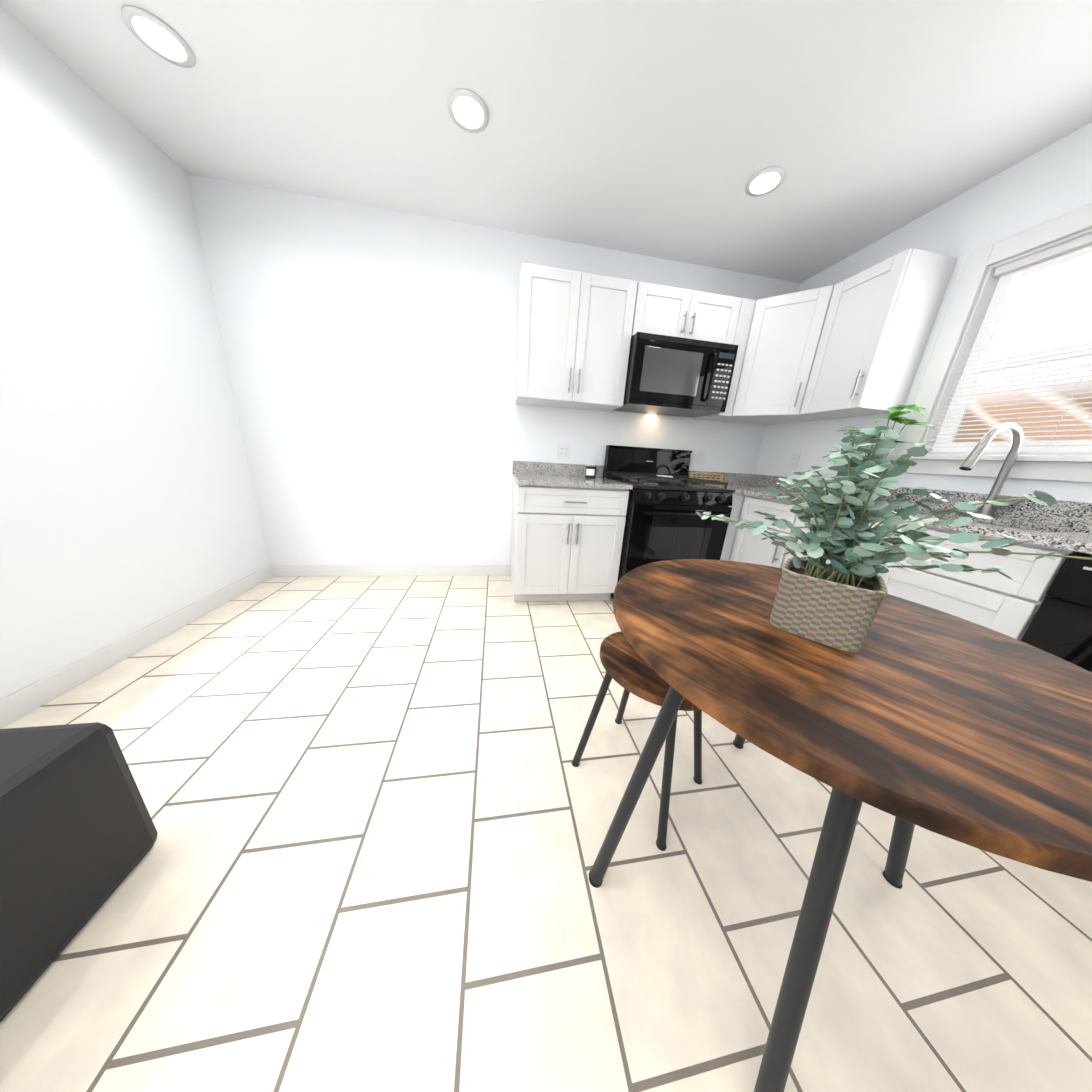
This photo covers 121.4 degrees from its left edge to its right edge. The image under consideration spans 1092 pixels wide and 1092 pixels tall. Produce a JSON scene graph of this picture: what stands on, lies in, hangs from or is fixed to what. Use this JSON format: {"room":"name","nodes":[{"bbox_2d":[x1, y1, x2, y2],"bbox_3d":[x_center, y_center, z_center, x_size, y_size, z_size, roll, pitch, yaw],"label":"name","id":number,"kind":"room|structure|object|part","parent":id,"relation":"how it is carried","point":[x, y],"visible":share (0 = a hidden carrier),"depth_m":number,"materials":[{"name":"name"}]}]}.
{"room":"kitchen","nodes":[
{"label":"kitchen","id":0,"kind":"room"},
{"bbox_2d":[0,5,269,698],"bbox_3d":[-1.898,-0.345,0.119,0.140,2.520,4.250,1,17,-9],"label":"wall","id":1,"kind":"structure","parent":0,"point":[128,504],"depth_m":1.39,"materials":[{"name":"white paint"}]},
{"bbox_2d":[0,565,271,728],"bbox_3d":[-1.892,0.813,0.476,0.011,0.099,4.248,1,17,-9],"label":"baseboard","id":2,"kind":"structure","parent":1,"relation":"attached to","point":[18,704],"depth_m":1.44,"materials":[{"name":"white wood"}]},
{"bbox_2d":[187,174,800,574],"bbox_3d":[-0.167,-0.959,2.539,4.340,2.520,0.140,1,17,-9],"label":"wall","id":3,"kind":"structure","parent":0,"point":[370,354],"depth_m":2.24,"materials":[{"name":"white paint"}]},
{"bbox_2d":[272,565,506,576],"bbox_3d":[-1.275,0.210,2.634,1.869,0.099,0.012,1,17,-9],"label":"baseboard","id":4,"kind":"structure","parent":3,"relation":"attached to","point":[277,570],"depth_m":2.62,"materials":[{"name":"white wood"}]},
{"bbox_2d":[557,444,570,458],"bbox_3d":[0.151,-0.790,2.564,0.116,0.115,0.007,1,17,-9],"label":"electrical outlet","id":5,"kind":"object","parent":3,"relation":"attached to","point":[563,451],"visible":1,"depth_m":2.56,"materials":[{"name":"white plastic"}]},
{"bbox_2d":[515,262,637,411],"bbox_3d":[0.184,-1.424,2.189,0.768,0.760,0.356,1,17,-9],"label":"upper cabinet","id":6,"kind":"object","parent":3,"relation":"attached to","point":[574,331],"visible":1,"depth_m":2.06,"materials":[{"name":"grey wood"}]},
{"bbox_2d":[631,281,741,343],"bbox_3d":[0.962,-1.631,2.253,0.778,0.311,0.356,1,17,-9],"label":"upper cabinet","id":7,"kind":"object","parent":3,"relation":"attached to","point":[680,312],"visible":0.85,"depth_m":2.11,"materials":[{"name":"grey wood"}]},
{"bbox_2d":[612,332,738,417],"bbox_3d":[0.943,-1.256,2.312,0.758,0.436,0.432,1,17,-9],"label":"microwave","id":8,"kind":"object","parent":7,"relation":"attached to","point":[677,376],"visible":1,"depth_m":2.15,"materials":[{"name":"black metal"}]},
{"bbox_2d":[696,452,705,464],"bbox_3d":[1.405,-0.792,2.770,0.070,0.115,0.007,1,17,-9],"label":"electrical outlet","id":9,"kind":"object","parent":3,"relation":"attached to","point":[701,458],"visible":1,"depth_m":2.77,"materials":[{"name":"white plastic"}]},
{"bbox_2d":[694,285,835,424],"bbox_3d":[1.709,-1.371,2.317,0.719,0.760,0.620,1,17,-9],"label":"upper cabinet","id":10,"kind":"object","parent":3,"relation":"attached to","point":[785,332],"depth_m":2.16,"materials":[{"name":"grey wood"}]},
{"bbox_3d":[1.384,-1.418,2.410,0.108,0.760,0.317,1,17,-9],"label":"wall cabinet filler","id":11,"kind":"part","parent":10,"relation":"part of","materials":[{"name":"white wood"}]},
{"bbox_2d":[0,575,1091,1091],"bbox_3d":[0.168,0.912,0.844,4.480,0.060,4.530,1,17,-9],"label":"floor","id":12,"kind":"structure","parent":0,"point":[382,811],"depth_m":0.77,"materials":[{"name":"tile"}]},
{"bbox_2d":[0,722,157,1021],"bbox_3d":[-1.302,0.670,-0.292,0.880,0.880,2.000,1,17,-9],"label":"sofa","id":13,"kind":"object","parent":12,"relation":"on","point":[78,834],"visible":0.95,"depth_m":0.64,"materials":[{"name":"black"}]},
{"bbox_2d":[510,478,628,601],"bbox_3d":[0.127,-0.054,2.435,0.765,0.882,0.664,1,17,-9],"label":"base cabinet","id":14,"kind":"object","parent":12,"relation":"on","point":[566,543],"visible":0.96,"depth_m":2.15,"materials":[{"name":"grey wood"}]},
{"bbox_2d":[512,461,632,488],"bbox_3d":[0.155,-0.543,2.298,0.775,0.130,0.654,1,17,-9],"label":"countertop","id":15,"kind":"structure","parent":14,"relation":"on","point":[546,474],"depth_m":2.46,"materials":[{"name":"stone"}]},
{"bbox_2d":[585,465,596,477],"bbox_3d":[0.364,-0.603,2.492,0.086,0.097,0.087,1,17,-9],"label":"candle","id":16,"kind":"object","parent":15,"relation":"on","point":[590,471],"visible":1,"depth_m":2.46,"materials":[{"name":"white wax"}]},
{"bbox_2d":[572,631,701,850],"bbox_3d":[0.337,0.588,1.037,0.320,0.470,0.370,-12,23,-43],"label":"stool","id":17,"kind":"object","parent":12,"relation":"on","point":[627,668],"visible":0.6,"depth_m":0.93,"materials":[{"name":"brown wood"}]},
{"bbox_2d":[603,445,734,597],"bbox_3d":[0.904,-0.174,2.467,0.754,1.182,0.743,1,17,-9],"label":"stove","id":18,"kind":"object","parent":12,"relation":"on","point":[664,521],"visible":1,"depth_m":2.19,"materials":[{"name":"black metal"}]},
{"bbox_2d":[657,475,672,477],"bbox_3d":[0.929,-0.543,2.385,0.116,0.014,0.168,1,17,-9],"label":"spoon rest","id":19,"kind":"object","parent":18,"relation":"on","point":[664,476],"visible":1,"depth_m":2.37,"materials":[{"name":"white"}]},
{"bbox_2d":[720,494,796,567],"bbox_3d":[1.655,0.019,2.497,0.731,0.882,1.069,1,17,-9],"label":"base cabinet","id":20,"kind":"object","parent":12,"relation":"on","point":[745,496],"depth_m":2.13,"materials":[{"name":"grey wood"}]},
{"bbox_3d":[1.363,0.030,2.399,0.123,0.882,0.091,1,17,-9],"label":"base cabinet filler","id":21,"kind":"part","parent":20,"relation":"part of","materials":[{"name":"white wood"}]},
{"bbox_3d":[1.443,0.068,2.128,0.057,0.763,0.405,1,17,-9],"label":"corner base cabinet front","id":22,"kind":"part","parent":20,"relation":"part of","materials":[{"name":"white wood"}]},
{"bbox_2d":[688,471,1091,553],"bbox_3d":[1.856,-0.150,1.319,0.734,0.130,3.257,1,17,-9],"label":"countertop","id":23,"kind":"structure","parent":20,"relation":"on","point":[1062,524],"depth_m":1.36,"materials":[{"name":"stone"}]},
{"bbox_2d":[689,472,722,481],"bbox_3d":[1.448,-0.616,2.773,0.330,0.086,0.034,1,17,-9],"label":"sign board","id":24,"kind":"object","parent":23,"relation":"on","point":[712,476],"visible":0.79,"depth_m":2.77,"materials":[{"name":"beige wood"}]},
{"bbox_2d":[822,404,933,492],"bbox_3d":[1.925,-0.540,1.818,0.240,0.539,0.472,1,17,-9],"label":"potted plant","id":25,"kind":"object","parent":23,"relation":"on","point":[900,420],"visible":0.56,"depth_m":1.68,"materials":[{"name":"green plant"}]},
{"bbox_2d":[920,514,1040,531],"bbox_3d":[1.866,-0.028,1.480,0.424,0.193,0.714,1,17,-9],"label":"sink","id":26,"kind":"object","parent":23,"relation":"in","point":[988,524],"depth_m":1.42,"materials":[{"name":"silver metal"}]},
{"bbox_2d":[959,423,1032,516],"bbox_3d":[2.030,-0.335,1.370,0.288,0.413,0.140,1,17,-9],"label":"faucet","id":27,"kind":"object","parent":23,"relation":"on","point":[976,454],"visible":0.9,"depth_m":1.39,"materials":[{"name":"silver metal"}]},
{"bbox_2d":[589,559,1091,1091],"bbox_3d":[0.567,0.529,0.786,0.860,0.752,0.860,-10,21,-38],"label":"table","id":28,"kind":"object","parent":12,"relation":"on","point":[909,715],"visible":0.88,"depth_m":0.47,"materials":[{"name":"brown wood"}]},
{"bbox_2d":[696,426,1091,652],"bbox_3d":[0.603,-0.025,0.626,0.500,0.402,0.435,18,22,40],"label":"potted plant","id":29,"kind":"object","parent":28,"relation":"on","point":[836,602],"visible":1,"depth_m":0.57,"materials":[{"name":"plant"}]},
{"bbox_2d":[782,507,1088,639],"bbox_3d":[1.842,0.307,1.565,0.664,0.882,0.903,1,17,-9],"label":"base cabinet","id":30,"kind":"object","parent":12,"relation":"on","point":[998,602],"visible":0.17,"depth_m":1.13,"materials":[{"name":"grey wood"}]},
{"bbox_2d":[1020,553,1091,671],"bbox_3d":[1.951,0.537,0.821,0.596,0.876,0.652,1,17,-9],"label":"dishwasher","id":31,"kind":"object","parent":12,"relation":"on","point":[1060,626],"visible":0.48,"depth_m":0.96,"materials":[{"name":"black metal"}]},
{"bbox_2d":[0,0,1091,282],"bbox_3d":[0.317,-1.567,0.108,4.480,0.080,4.530,1,17,-9],"label":"ceiling","id":32,"kind":"structure","parent":0,"point":[662,128],"depth_m":1.31,"materials":[{"name":"white paint"}]},
{"bbox_2d":[121,5,194,67],"bbox_3d":[-1.480,-1.945,1.175,0.180,0.008,0.180,1,17,-9],"label":"recessed light","id":33,"kind":"object","parent":32,"relation":"in","point":[157,36],"visible":1,"depth_m":1.17,"materials":[{"name":"white plastic"}]},
{"bbox_2d":[447,88,488,132],"bbox_3d":[-0.346,-1.933,1.364,0.180,0.008,0.180,1,17,-9],"label":"recessed light","id":34,"kind":"object","parent":32,"relation":"in","point":[467,110],"visible":1,"depth_m":1.36,"materials":[{"name":"white"}]},
{"bbox_2d":[745,166,785,196],"bbox_3d":[1.153,-1.917,1.615,0.180,0.008,0.180,1,17,-9],"label":"recessed light","id":35,"kind":"object","parent":32,"relation":"in","point":[765,181],"visible":1,"depth_m":1.61,"materials":[{"name":"white plastic"}]},
{"bbox_2d":[754,122,1091,502],"bbox_3d":[2.382,-0.300,0.835,0.140,2.520,4.530,1,17,-9],"label":"wall","id":36,"kind":"structure","parent":0,"point":[1049,182],"depth_m":1.61,"materials":[{"name":"white paint"}]},
{"bbox_2d":[788,454,800,468],"bbox_3d":[2.032,-0.691,2.505,0.007,0.115,0.070,1,17,-9],"label":"electrical outlet","id":37,"kind":"object","parent":36,"relation":"attached to","point":[794,461],"visible":1,"depth_m":2.50,"materials":[{"name":"white plastic"}]},
{"bbox_2d":[800,248,956,417],"bbox_3d":[1.962,-1.227,1.884,0.356,0.760,0.378,1,17,-9],"label":"upper cabinet","id":38,"kind":"object","parent":36,"relation":"attached to","point":[880,318],"visible":1,"depth_m":1.76,"materials":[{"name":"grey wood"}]},
{"bbox_2d":[888,203,1091,481],"bbox_3d":[2.293,-0.831,1.261,0.183,1.095,1.060,1,17,-9],"label":"window","id":39,"kind":"structure","parent":36,"relation":"in","point":[978,263],"depth_m":1.56,"materials":[{"name":"white"}]},
{"bbox_2d":[926,233,1091,455],"bbox_3d":[2.284,-0.833,1.259,0.040,0.886,0.814,1,17,-9],"label":"window blinds","id":40,"kind":"object","parent":39,"relation":"attached to","point":[1082,242],"visible":0.92,"depth_m":1.42,"materials":[{"name":"white plastic"}]},
{"bbox_3d":[2.333,-0.831,1.268,0.055,0.891,0.826,1,17,-9],"label":"back window sash","id":41,"kind":"part","parent":39,"relation":"part of","materials":[{"name":"white plastic"}]},
{"label":"outside","id":42,"kind":"structure","parent":0,"visible":0},
{"bbox_2d":[952,252,1091,447],"bbox_3d":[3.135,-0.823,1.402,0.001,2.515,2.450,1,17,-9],"label":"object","id":43,"kind":"structure","parent":42,"point":[1054,272],"depth_m":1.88,"materials":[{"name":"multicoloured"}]}
]}

